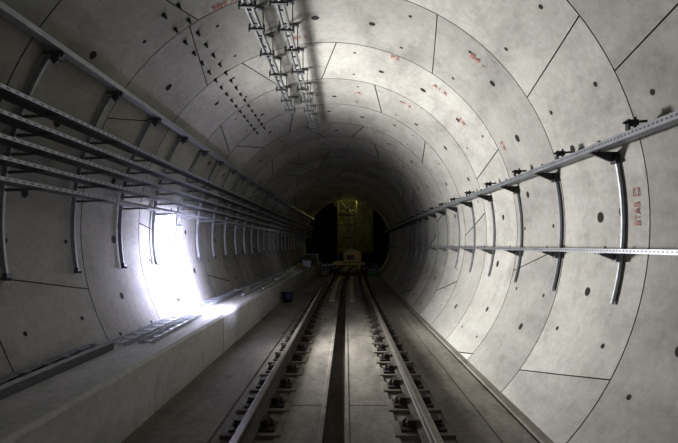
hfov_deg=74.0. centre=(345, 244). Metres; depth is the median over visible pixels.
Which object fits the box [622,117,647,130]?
clamp
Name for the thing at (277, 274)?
cable tray
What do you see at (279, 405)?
fastener
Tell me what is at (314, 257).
box
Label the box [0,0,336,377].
wall
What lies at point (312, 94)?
hanger
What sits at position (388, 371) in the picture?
fastener
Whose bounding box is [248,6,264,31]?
hanger
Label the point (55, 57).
bracket
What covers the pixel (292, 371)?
fastener
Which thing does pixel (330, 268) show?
crate
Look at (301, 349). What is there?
fastener
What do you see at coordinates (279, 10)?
ladder
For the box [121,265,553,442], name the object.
floor
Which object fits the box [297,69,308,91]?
hanger
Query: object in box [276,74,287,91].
hanger
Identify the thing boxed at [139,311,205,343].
cable tray
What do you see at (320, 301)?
fastener
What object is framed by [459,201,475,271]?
bracket
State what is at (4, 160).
cable tray
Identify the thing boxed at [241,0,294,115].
ladder
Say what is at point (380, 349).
fastener
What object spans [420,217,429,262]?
bracket
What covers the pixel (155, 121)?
bracket
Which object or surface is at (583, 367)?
wall
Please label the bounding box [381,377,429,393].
fastener
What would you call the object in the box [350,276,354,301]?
plank
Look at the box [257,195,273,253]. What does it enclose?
bracket
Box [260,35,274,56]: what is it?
hanger
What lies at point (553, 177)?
bracket
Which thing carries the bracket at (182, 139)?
attached to the wall at (48, 310)
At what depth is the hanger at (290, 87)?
7.84 m
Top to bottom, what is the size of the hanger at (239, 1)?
0.286 m
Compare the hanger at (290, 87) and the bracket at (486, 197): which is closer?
the bracket at (486, 197)
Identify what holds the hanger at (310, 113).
attached to the ceiling
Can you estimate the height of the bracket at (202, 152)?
1.990 m
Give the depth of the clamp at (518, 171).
5.68 m
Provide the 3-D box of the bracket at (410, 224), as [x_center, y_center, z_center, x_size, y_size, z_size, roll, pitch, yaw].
[2.313,-0.196,16.470,0.306,1.428,0.100,0,0,0]
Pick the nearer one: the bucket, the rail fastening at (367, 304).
the rail fastening at (367, 304)
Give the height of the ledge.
0.593 m
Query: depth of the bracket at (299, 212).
22.79 m
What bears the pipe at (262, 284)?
on the ledge
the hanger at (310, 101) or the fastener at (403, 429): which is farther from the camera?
the hanger at (310, 101)
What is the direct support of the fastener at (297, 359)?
on the floor
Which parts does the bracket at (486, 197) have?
arm, arm, post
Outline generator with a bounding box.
[344,247,360,262]
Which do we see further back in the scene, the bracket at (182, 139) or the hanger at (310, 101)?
the hanger at (310, 101)
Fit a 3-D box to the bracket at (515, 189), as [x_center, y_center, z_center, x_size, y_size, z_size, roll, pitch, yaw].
[2.288,-0.196,6.210,0.306,1.428,0.100,0,0,0]
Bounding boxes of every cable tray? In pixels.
[0,83,313,227]
[0,109,311,229]
[0,133,311,232]
[0,155,310,234]
[0,176,307,236]
[0,340,110,389]
[0,343,113,399]
[108,311,193,345]
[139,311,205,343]
[194,290,243,308]
[197,288,244,304]
[241,280,266,288]
[264,273,282,279]
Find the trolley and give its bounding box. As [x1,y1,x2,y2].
[333,262,364,271]
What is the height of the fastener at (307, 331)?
0.140 m
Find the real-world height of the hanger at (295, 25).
0.365 m
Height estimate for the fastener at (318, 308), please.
0.140 m
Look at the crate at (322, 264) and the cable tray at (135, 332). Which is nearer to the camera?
the cable tray at (135, 332)
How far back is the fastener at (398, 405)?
4.52 m
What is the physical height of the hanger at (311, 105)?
0.365 m
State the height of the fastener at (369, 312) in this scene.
0.140 m
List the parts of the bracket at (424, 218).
post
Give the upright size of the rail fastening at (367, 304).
0.140 m
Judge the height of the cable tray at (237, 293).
0.045 m
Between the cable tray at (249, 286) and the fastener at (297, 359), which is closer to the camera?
the fastener at (297, 359)
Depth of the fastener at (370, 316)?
9.94 m
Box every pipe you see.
[241,279,271,295]
[262,280,277,288]
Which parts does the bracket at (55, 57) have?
foot plate, arm, arm, arm, arm, arm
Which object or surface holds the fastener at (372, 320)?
on the floor
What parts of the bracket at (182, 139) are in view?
arm, arm, arm, arm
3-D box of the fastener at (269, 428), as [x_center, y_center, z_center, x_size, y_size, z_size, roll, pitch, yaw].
[-0.820,1.605,3.998,0.520,0.140,0.320,0,0,0]
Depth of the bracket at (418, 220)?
14.18 m
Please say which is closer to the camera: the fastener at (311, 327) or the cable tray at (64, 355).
the cable tray at (64, 355)
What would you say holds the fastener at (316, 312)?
on the floor
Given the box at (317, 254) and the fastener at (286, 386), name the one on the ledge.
the box at (317, 254)
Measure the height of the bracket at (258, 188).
1.990 m
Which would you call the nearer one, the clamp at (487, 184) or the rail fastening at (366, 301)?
the clamp at (487, 184)
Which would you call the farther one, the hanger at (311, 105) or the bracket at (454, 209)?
the bracket at (454, 209)
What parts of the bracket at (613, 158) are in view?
arm, arm, post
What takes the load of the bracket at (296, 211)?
attached to the wall at (48, 310)
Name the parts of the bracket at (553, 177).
arm, arm, post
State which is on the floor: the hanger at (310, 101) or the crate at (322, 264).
the crate at (322, 264)
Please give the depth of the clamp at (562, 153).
4.54 m
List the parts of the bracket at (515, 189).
arm, arm, post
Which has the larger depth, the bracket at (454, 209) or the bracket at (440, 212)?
the bracket at (440, 212)
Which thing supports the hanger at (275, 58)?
attached to the ceiling
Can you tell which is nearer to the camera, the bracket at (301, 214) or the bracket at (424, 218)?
the bracket at (424, 218)
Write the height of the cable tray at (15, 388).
0.070 m
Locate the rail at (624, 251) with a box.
[397,246,677,254]
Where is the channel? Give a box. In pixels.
[0,0,313,218]
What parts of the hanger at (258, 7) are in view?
plate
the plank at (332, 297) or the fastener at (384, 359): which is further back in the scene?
the plank at (332, 297)
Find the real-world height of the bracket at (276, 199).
1.990 m
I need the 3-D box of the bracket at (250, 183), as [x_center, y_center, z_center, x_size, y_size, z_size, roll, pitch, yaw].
[-2.657,-0.693,11.800,0.554,1.990,0.070,0,0,0]
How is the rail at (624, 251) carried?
attached to the bracket at (486, 197)
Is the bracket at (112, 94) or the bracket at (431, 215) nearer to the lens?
the bracket at (112, 94)
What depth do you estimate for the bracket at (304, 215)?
24.78 m
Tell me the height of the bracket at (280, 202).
1.990 m
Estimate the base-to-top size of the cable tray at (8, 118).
0.030 m
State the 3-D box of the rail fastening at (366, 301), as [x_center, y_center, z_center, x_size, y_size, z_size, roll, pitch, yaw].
[0.680,1.605,12.390,0.520,0.140,0.320,0,0,0]
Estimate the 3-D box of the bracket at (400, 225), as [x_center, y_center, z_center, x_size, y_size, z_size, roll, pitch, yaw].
[2.345,-0.196,18.750,0.306,1.428,0.100,0,0,0]
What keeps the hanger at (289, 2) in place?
attached to the ceiling
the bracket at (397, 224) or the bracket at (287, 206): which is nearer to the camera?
the bracket at (287, 206)
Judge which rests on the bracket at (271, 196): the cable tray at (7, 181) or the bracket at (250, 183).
the cable tray at (7, 181)
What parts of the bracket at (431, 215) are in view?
post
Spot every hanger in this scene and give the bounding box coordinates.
[238,0,256,9]
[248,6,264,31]
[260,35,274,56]
[269,0,287,6]
[269,57,281,76]
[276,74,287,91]
[278,1,294,33]
[281,86,291,102]
[284,24,298,53]
[285,96,294,111]
[291,49,304,74]
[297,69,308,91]
[301,83,311,103]
[304,93,313,112]
[307,105,315,123]
[309,113,317,130]
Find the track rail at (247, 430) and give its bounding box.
[229,265,344,442]
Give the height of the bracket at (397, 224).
1.428 m
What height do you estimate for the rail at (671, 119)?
0.065 m
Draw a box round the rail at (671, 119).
[385,110,677,231]
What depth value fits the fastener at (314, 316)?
9.93 m
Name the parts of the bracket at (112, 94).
foot plate, arm, arm, arm, arm, arm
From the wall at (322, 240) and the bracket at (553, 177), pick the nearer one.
the bracket at (553, 177)
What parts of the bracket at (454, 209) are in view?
arm, post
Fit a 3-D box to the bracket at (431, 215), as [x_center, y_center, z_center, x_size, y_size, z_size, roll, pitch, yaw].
[2.288,-0.196,11.910,0.306,1.428,0.100,0,0,0]
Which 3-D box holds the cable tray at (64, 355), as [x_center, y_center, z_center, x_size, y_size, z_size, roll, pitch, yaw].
[-2.470,0.990,3.500,0.140,0.030,2.200,0,0,0]
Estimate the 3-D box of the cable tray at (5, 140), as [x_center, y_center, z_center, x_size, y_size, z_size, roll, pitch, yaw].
[-2.516,-0.796,12.717,0.382,0.030,32.204,0,0,1]
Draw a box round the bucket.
[282,288,292,301]
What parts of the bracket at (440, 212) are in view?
post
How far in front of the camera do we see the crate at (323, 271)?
24.33 m
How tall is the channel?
0.050 m
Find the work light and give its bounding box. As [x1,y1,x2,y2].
[177,225,186,310]
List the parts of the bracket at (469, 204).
arm, post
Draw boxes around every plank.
[329,276,341,301]
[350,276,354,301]
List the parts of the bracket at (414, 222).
post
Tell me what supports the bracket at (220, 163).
attached to the wall at (48, 310)
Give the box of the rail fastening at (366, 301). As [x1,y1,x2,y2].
[361,300,380,305]
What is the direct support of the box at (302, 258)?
on the ledge
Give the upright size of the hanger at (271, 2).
0.365 m
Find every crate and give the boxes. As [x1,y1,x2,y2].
[320,269,328,274]
[321,263,333,270]
[322,266,332,272]
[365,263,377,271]
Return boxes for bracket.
[0,48,64,280]
[70,89,122,272]
[118,116,161,267]
[151,135,188,264]
[176,150,208,261]
[196,160,223,259]
[211,169,236,258]
[224,176,246,257]
[234,182,254,256]
[243,187,261,255]
[250,191,268,254]
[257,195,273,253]
[263,198,278,253]
[268,201,282,252]
[273,203,286,252]
[277,205,289,251]
[281,208,293,251]
[285,209,296,251]
[288,211,298,250]
[291,212,301,250]
[294,214,303,250]
[296,215,306,249]
[390,229,395,254]
[397,224,402,256]
[400,225,405,256]
[401,224,408,257]
[406,223,412,258]
[409,221,417,259]
[414,219,423,260]
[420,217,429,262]
[427,214,437,263]
[435,211,447,266]
[446,202,459,268]
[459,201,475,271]
[476,189,495,276]
[500,179,522,282]
[535,164,562,290]
[589,141,625,303]
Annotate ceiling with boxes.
[168,0,677,219]
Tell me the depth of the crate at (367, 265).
27.12 m
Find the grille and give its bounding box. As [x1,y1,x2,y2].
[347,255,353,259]
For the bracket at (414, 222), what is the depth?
15.32 m
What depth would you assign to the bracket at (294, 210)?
20.79 m
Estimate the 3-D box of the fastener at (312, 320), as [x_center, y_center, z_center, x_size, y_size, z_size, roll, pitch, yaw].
[-0.820,1.605,9.384,0.520,0.140,0.320,0,0,0]
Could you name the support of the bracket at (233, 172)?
attached to the wall at (48, 310)
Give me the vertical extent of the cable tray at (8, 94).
0.030 m
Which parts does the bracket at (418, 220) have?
post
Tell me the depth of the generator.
24.30 m
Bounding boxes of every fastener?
[219,415,284,439]
[236,394,292,413]
[249,376,298,392]
[260,363,303,376]
[268,352,307,364]
[275,343,310,353]
[281,335,313,344]
[286,328,315,337]
[290,323,317,330]
[293,318,319,325]
[297,314,320,320]
[299,310,322,316]
[302,306,323,312]
[304,303,324,308]
[306,300,325,305]
[363,306,383,312]
[364,310,386,316]
[365,314,388,320]
[366,318,391,325]
[367,323,394,330]
[369,329,398,337]
[370,335,402,345]
[372,343,407,353]
[375,352,413,364]
[378,363,420,377]
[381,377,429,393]
[386,393,440,413]
[391,415,455,438]
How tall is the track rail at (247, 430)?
0.160 m
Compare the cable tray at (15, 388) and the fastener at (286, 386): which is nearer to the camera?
the cable tray at (15, 388)
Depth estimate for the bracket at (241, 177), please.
10.79 m
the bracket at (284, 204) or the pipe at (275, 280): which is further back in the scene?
the bracket at (284, 204)
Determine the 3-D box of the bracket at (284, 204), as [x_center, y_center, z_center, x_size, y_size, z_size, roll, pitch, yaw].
[-2.615,-0.693,17.800,0.554,1.990,0.070,0,0,0]
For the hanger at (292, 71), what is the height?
0.365 m
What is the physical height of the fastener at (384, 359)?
0.140 m
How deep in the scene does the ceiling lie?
6.29 m
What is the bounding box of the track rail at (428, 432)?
[361,261,443,442]
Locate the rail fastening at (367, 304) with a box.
[362,303,381,308]
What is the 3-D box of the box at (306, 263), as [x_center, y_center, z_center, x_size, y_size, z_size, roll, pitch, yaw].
[-1.918,0.898,22.300,0.424,0.362,0.544,0,0,0]
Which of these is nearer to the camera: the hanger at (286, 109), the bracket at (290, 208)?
the hanger at (286, 109)
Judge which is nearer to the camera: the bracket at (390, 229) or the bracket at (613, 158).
the bracket at (613, 158)
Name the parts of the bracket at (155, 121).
arm, arm, arm, arm, arm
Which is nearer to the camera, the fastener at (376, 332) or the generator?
the fastener at (376, 332)
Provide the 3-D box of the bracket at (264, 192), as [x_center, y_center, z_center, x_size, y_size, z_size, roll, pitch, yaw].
[-2.653,-0.693,13.800,0.554,1.990,0.070,0,0,0]
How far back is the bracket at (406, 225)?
17.60 m
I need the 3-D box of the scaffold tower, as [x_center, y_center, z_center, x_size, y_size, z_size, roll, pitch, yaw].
[0.080,-0.750,30.135,1.335,4.800,2.030,0,0,0]
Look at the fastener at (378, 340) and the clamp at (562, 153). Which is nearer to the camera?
the clamp at (562, 153)
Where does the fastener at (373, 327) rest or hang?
on the floor
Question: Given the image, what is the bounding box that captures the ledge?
[0,262,321,442]
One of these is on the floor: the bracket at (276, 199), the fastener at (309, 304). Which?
the fastener at (309, 304)
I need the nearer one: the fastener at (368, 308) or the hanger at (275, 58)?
the hanger at (275, 58)
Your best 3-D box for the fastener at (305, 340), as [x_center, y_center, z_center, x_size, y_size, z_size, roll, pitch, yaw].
[-0.820,1.605,7.619,0.520,0.140,0.320,0,0,0]
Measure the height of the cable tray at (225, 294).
0.030 m
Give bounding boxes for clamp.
[484,181,495,187]
[512,168,526,175]
[553,149,571,158]
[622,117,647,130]
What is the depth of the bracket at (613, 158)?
3.92 m
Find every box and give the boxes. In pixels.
[301,257,311,261]
[302,259,311,266]
[304,255,316,264]
[306,253,319,263]
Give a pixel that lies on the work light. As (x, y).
(179, 297)
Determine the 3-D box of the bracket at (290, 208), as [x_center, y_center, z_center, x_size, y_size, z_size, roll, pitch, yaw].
[-2.581,-0.693,19.800,0.554,1.990,0.070,0,0,0]
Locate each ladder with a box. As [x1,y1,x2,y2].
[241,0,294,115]
[274,0,316,132]
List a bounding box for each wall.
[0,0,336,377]
[305,202,389,265]
[352,6,677,442]
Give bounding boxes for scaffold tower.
[337,200,356,269]

